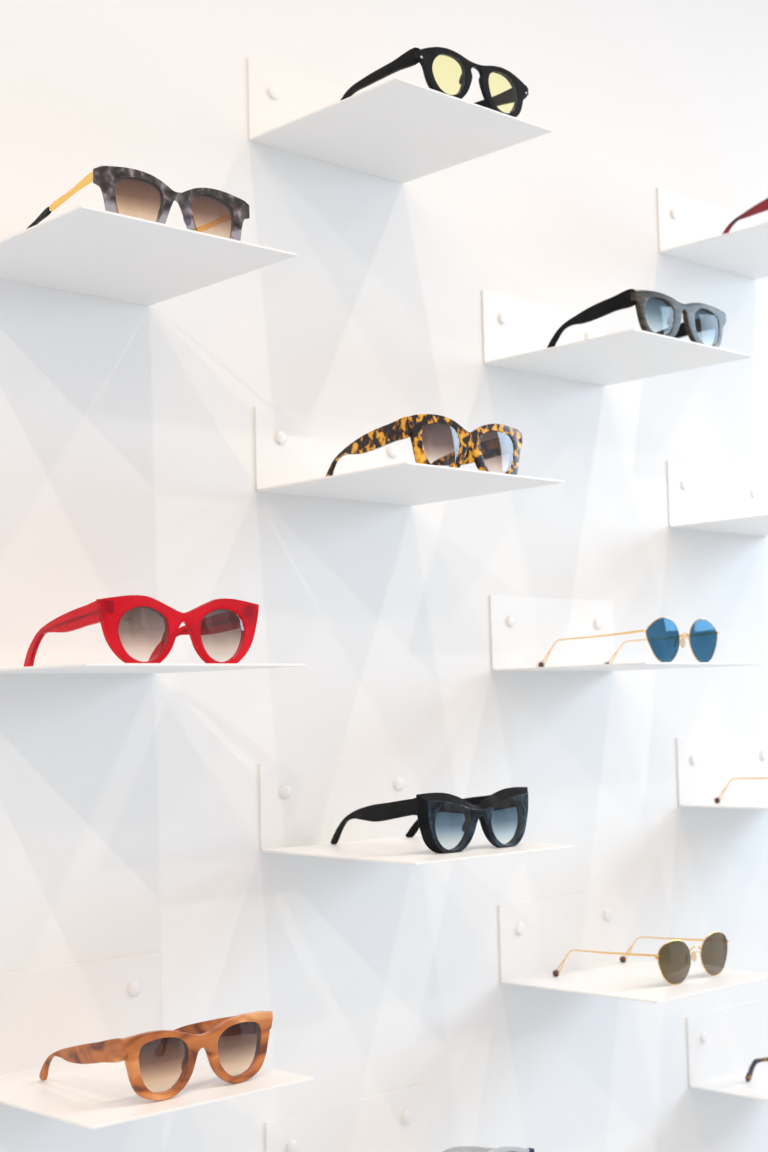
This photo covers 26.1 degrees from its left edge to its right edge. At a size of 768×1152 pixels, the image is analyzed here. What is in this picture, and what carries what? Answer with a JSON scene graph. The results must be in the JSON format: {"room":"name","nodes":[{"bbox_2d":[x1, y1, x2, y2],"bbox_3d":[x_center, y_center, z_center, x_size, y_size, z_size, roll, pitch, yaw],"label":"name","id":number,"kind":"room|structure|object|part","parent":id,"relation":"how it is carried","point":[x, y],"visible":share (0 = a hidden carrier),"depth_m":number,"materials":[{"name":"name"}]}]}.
{"room":"shop","nodes":[
{"label":"shop","id":0,"kind":"room"},
{"bbox_2d":[0,0,767,1151],"bbox_3d":[0.557,-0.544,2.292,10.000,4.200,0.120,3,-6,-43],"label":"wall","id":1,"kind":"structure","parent":0,"point":[130,803],"depth_m":1.63,"materials":[{"name":"white paint"}]},
{"bbox_2d":[0,184,296,305],"bbox_3d":[-0.211,-0.288,1.319,0.200,0.079,0.200,3,-6,-43],"label":"display shelf","id":2,"kind":"object","parent":1,"relation":"attached to","point":[80,247],"visible":1,"depth_m":1.32,"materials":[{"name":"white plastic"}]},
{"bbox_3d":[-0.279,-0.281,1.391,0.200,0.079,0.002,3,-6,-43],"label":"plate","id":3,"kind":"part","parent":2,"relation":"part of","materials":[{"name":"white metal"}]},
{"bbox_2d":[27,166,249,231],"bbox_3d":[-0.210,-0.275,1.328,0.145,0.050,0.153,3,-7,-43],"label":"sunglasses","id":4,"kind":"object","parent":2,"relation":"on","point":[115,183],"visible":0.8,"depth_m":1.27,"materials":[{"name":"grey plastic"}]},
{"bbox_3d":[-0.160,-0.280,1.276,0.145,0.049,0.007,3,-7,-43],"label":"frame","id":5,"kind":"part","parent":4,"relation":"part of","materials":[{"name":"grey plastic"}]},
{"bbox_2d":[0,575,304,673],"bbox_3d":[-0.203,0.034,1.294,0.200,0.080,0.200,3,-6,-43],"label":"display shelf","id":6,"kind":"object","parent":1,"relation":"attached to","point":[27,604],"visible":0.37,"depth_m":1.36,"materials":[{"name":"white plastic"}]},
{"bbox_3d":[-0.271,0.041,1.366,0.200,0.079,0.002,3,-6,-43],"label":"plate","id":7,"kind":"part","parent":6,"relation":"part of","materials":[{"name":"white metal"}]},
{"bbox_2d":[23,595,258,666],"bbox_3d":[-0.196,0.047,1.308,0.150,0.053,0.133,3,-6,-43],"label":"sunglasses","id":8,"kind":"object","parent":6,"relation":"on","point":[128,613],"visible":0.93,"depth_m":1.25,"materials":[{"name":"red plastic"}]},
{"bbox_3d":[-0.154,0.042,1.263,0.150,0.053,0.008,3,-6,-43],"label":"frame","id":9,"kind":"part","parent":8,"relation":"part of","materials":[{"name":"red plastic"}]},
{"bbox_2d":[0,663,304,673],"bbox_3d":[-0.202,0.072,1.291,0.200,0.002,0.200,3,-6,-43],"label":"shelf","id":10,"kind":"object","parent":6,"relation":"on","point":[5,668],"depth_m":1.26,"materials":[{"name":"white metal"}]},
{"bbox_2d":[0,952,314,1129],"bbox_3d":[-0.195,0.348,1.270,0.200,0.079,0.200,3,-6,-43],"label":"display shelf","id":11,"kind":"object","parent":1,"relation":"attached to","point":[44,1012],"visible":0.9,"depth_m":1.31,"materials":[{"name":"white plastic"}]},
{"bbox_3d":[-0.263,0.355,1.342,0.200,0.079,0.002,3,-6,-43],"label":"plate","id":12,"kind":"part","parent":11,"relation":"part of","materials":[{"name":"white metal"}]},
{"bbox_2d":[39,1011,272,1100],"bbox_3d":[-0.179,0.360,1.271,0.131,0.050,0.142,-6,-7,44],"label":"sunglasses","id":13,"kind":"object","parent":11,"relation":"on","point":[158,1049],"visible":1,"depth_m":1.22,"materials":[{"name":"brown plastic"}]},
{"bbox_3d":[-0.136,0.355,1.229,0.007,0.049,0.142,-6,-7,44],"label":"frame","id":14,"kind":"part","parent":13,"relation":"part of","materials":[{"name":"brown plastic"}]},
{"bbox_2d":[265,1084,427,1151],"bbox_3d":[0.036,0.522,1.471,0.200,0.079,0.200,3,-6,-43],"label":"display shelf","id":15,"kind":"object","parent":1,"relation":"attached to","point":[396,1121],"visible":1,"depth_m":1.55,"materials":[{"name":"white plastic"}]},
{"bbox_2d":[443,1146,534,1151],"bbox_3d":[0.043,0.537,1.498,0.147,0.050,0.122,3,-6,-43],"label":"sunglasses","id":16,"kind":"object","parent":15,"relation":"on","point":[459,1148],"visible":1,"depth_m":1.53,"materials":[{"name":"grey glass"}]},
{"bbox_3d":[0.083,0.533,1.456,0.143,0.050,0.006,3,-6,-43],"label":"frame","id":17,"kind":"part","parent":16,"relation":"part of","materials":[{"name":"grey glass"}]},
{"bbox_2d":[247,58,551,182],"bbox_3d":[0.014,-0.449,1.549,0.200,0.080,0.200,3,-6,-43],"label":"display shelf","id":18,"kind":"object","parent":1,"relation":"attached to","point":[399,130],"visible":1,"depth_m":1.55,"materials":[{"name":"white plastic"}]},
{"bbox_3d":[-0.054,-0.442,1.621,0.200,0.079,0.002,3,-6,-43],"label":"plate","id":19,"kind":"part","parent":18,"relation":"part of","materials":[{"name":"white metal"}]},
{"bbox_2d":[340,47,527,116],"bbox_3d":[0.035,-0.435,1.533,0.144,0.048,0.143,2,-6,-43],"label":"sunglasses","id":20,"kind":"object","parent":18,"relation":"on","point":[425,57],"visible":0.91,"depth_m":1.48,"materials":[{"name":"black plastic"}]},
{"bbox_3d":[0.081,-0.440,1.484,0.143,0.045,0.006,2,-6,-43],"label":"frame","id":21,"kind":"part","parent":20,"relation":"part of","materials":[{"name":"black plastic"}]},
{"bbox_2d":[254,406,563,505],"bbox_3d":[0.023,-0.121,1.523,0.200,0.079,0.200,3,-6,-43],"label":"display shelf","id":22,"kind":"object","parent":1,"relation":"attached to","point":[295,452],"visible":0.95,"depth_m":1.55,"materials":[{"name":"white plastic"}]},
{"bbox_3d":[-0.045,-0.114,1.595,0.200,0.079,0.002,3,-6,-43],"label":"plate","id":23,"kind":"part","parent":22,"relation":"part of","materials":[{"name":"white metal"}]},
{"bbox_2d":[326,414,521,476],"bbox_3d":[0.030,-0.109,1.515,0.144,0.050,0.137,3,-6,-43],"label":"sunglasses","id":24,"kind":"object","parent":22,"relation":"on","point":[433,431],"visible":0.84,"depth_m":1.46,"materials":[{"name":"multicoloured plastic"}]},
{"bbox_3d":[0.074,-0.114,1.469,0.144,0.050,0.007,3,-6,-43],"label":"frame","id":25,"kind":"part","parent":24,"relation":"part of","materials":[{"name":"multicoloured plastic"}]},
{"bbox_2d":[259,756,574,864],"bbox_3d":[0.029,0.207,1.496,0.200,0.081,0.200,3,-6,-43],"label":"display shelf","id":26,"kind":"object","parent":1,"relation":"attached to","point":[303,804],"visible":0.98,"depth_m":1.54,"materials":[{"name":"white plastic"}]},
{"bbox_3d":[-0.039,0.213,1.568,0.200,0.079,0.002,3,-6,-43],"label":"plate","id":27,"kind":"part","parent":26,"relation":"part of","materials":[{"name":"white metal"}]},
{"bbox_2d":[330,787,527,852],"bbox_3d":[0.036,0.220,1.514,0.137,0.054,0.152,3,-6,-41],"label":"sunglasses","id":28,"kind":"object","parent":26,"relation":"on","point":[433,811],"visible":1,"depth_m":1.46,"materials":[{"name":"black plastic"}]},
{"bbox_3d":[0.082,0.215,1.462,0.137,0.052,0.010,3,-6,-41],"label":"frame","id":29,"kind":"part","parent":28,"relation":"part of","materials":[{"name":"black plastic"}]},
{"bbox_2d":[482,290,753,385],"bbox_3d":[0.245,-0.266,1.749,0.200,0.080,0.200,3,-6,-43],"label":"display shelf","id":30,"kind":"object","parent":1,"relation":"attached to","point":[517,332],"visible":1,"depth_m":1.77,"materials":[{"name":"white plastic"}]},
{"bbox_3d":[0.177,-0.259,1.821,0.200,0.079,0.002,3,-6,-43],"label":"plate","id":31,"kind":"part","parent":30,"relation":"part of","materials":[{"name":"white metal"}]},
{"bbox_2d":[547,289,725,347],"bbox_3d":[0.257,-0.254,1.726,0.154,0.048,0.139,3,-6,-43],"label":"sunglasses","id":32,"kind":"object","parent":30,"relation":"on","point":[697,317],"visible":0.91,"depth_m":1.67,"materials":[{"name":"plastic"}]},
{"bbox_3d":[0.301,-0.259,1.679,0.154,0.048,0.008,3,-6,-43],"label":"frame","id":33,"kind":"part","parent":32,"relation":"part of","materials":[{"name":"grey plastic"}]},
{"bbox_2d":[489,595,765,670],"bbox_3d":[0.252,0.056,1.722,0.200,0.079,0.200,3,-6,-43],"label":"display shelf","id":34,"kind":"object","parent":1,"relation":"attached to","point":[523,630],"visible":1,"depth_m":1.78,"materials":[{"name":"white plastic"}]},
{"bbox_3d":[0.184,0.063,1.794,0.200,0.079,0.002,3,-6,-43],"label":"plate","id":35,"kind":"part","parent":34,"relation":"part of","materials":[{"name":"white metal"}]},
{"bbox_2d":[491,662,765,670],"bbox_3d":[0.253,0.094,1.719,0.200,0.002,0.200,3,-6,-43],"label":"shelf","id":36,"kind":"object","parent":34,"relation":"on","point":[495,666],"depth_m":1.71,"materials":[{"name":"white metal"}]},
{"bbox_2d":[539,617,718,666],"bbox_3d":[0.258,0.072,1.760,0.127,0.048,0.154,3,-6,-43],"label":"sunglasses","id":37,"kind":"object","parent":34,"relation":"on","point":[663,637],"visible":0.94,"depth_m":1.70,"materials":[{"name":"blue glass"}]},
{"bbox_2d":[498,888,767,1002],"bbox_3d":[0.259,0.374,1.697,0.200,0.079,0.200,3,-6,-43],"label":"display shelf","id":38,"kind":"object","parent":1,"relation":"attached to","point":[535,936],"visible":0.94,"depth_m":1.73,"materials":[{"name":"white plastic"}]},
{"bbox_3d":[0.191,0.381,1.769,0.200,0.079,0.002,3,-6,-43],"label":"plate","id":39,"kind":"part","parent":38,"relation":"part of","materials":[{"name":"white metal"}]},
{"bbox_2d":[552,932,728,984],"bbox_3d":[0.265,0.390,1.717,0.140,0.045,0.128,-7,-7,44],"label":"sunglasses","id":40,"kind":"object","parent":38,"relation":"on","point":[673,958],"visible":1,"depth_m":1.67,"materials":[{"name":"gold metal"}]},
{"bbox_2d":[657,188,767,279],"bbox_3d":[0.468,-0.428,1.975,0.200,0.079,0.200,3,-6,-43],"label":"display shelf","id":41,"kind":"object","parent":1,"relation":"attached to","point":[689,229],"visible":1,"depth_m":2.00,"materials":[{"name":"white plastic"}]},
{"bbox_3d":[0.400,-0.421,2.047,0.200,0.079,0.002,3,-6,-43],"label":"plate","id":42,"kind":"part","parent":41,"relation":"part of","materials":[{"name":"white metal"}]},
{"bbox_2d":[722,198,767,233],"bbox_3d":[0.481,-0.415,1.961,0.144,0.048,0.136,3,-6,-43],"label":"sunglasses","id":43,"kind":"object","parent":41,"relation":"on","point":[761,207],"visible":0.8,"depth_m":1.93,"materials":[{"name":"red plastic"}]},
{"bbox_2d":[667,461,767,536],"bbox_3d":[0.475,-0.100,1.949,0.200,0.079,0.200,3,-6,-43],"label":"display shelf","id":44,"kind":"object","parent":1,"relation":"attached to","point":[702,498],"visible":1,"depth_m":2.00,"materials":[{"name":"white plastic"}]},
{"bbox_2d":[676,734,767,809],"bbox_3d":[0.482,0.224,1.922,0.200,0.079,0.200,3,-6,-43],"label":"display shelf","id":45,"kind":"object","parent":1,"relation":"attached to","point":[705,765],"visible":1,"depth_m":1.98,"materials":[{"name":"white plastic"}]},
{"bbox_2d":[678,797,767,809],"bbox_3d":[0.482,0.263,1.919,0.200,0.002,0.200,3,-6,-43],"label":"shelf","id":46,"kind":"object","parent":45,"relation":"on","point":[726,802],"depth_m":1.93,"materials":[{"name":"white metal"}]},
{"bbox_2d":[714,777,767,802],"bbox_3d":[0.474,0.239,1.929,0.127,0.049,0.136,3,-6,-43],"label":"sunglasses","id":47,"kind":"object","parent":45,"relation":"on","point":[717,799],"visible":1,"depth_m":1.92,"materials":[{"name":"gold metal"}]},
{"bbox_2d":[686,998,767,1101],"bbox_3d":[0.489,0.542,1.897,0.200,0.079,0.200,3,-6,-43],"label":"display shelf","id":48,"kind":"object","parent":1,"relation":"attached to","point":[722,1044],"visible":1,"depth_m":1.94,"materials":[{"name":"white plastic"}]},
{"bbox_2d":[745,1057,767,1081],"bbox_3d":[0.499,0.556,1.907,0.144,0.048,0.123,3,-6,-43],"label":"sunglasses","id":49,"kind":"object","parent":48,"relation":"on","point":[755,1062],"visible":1,"depth_m":1.90,"materials":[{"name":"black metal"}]}
]}

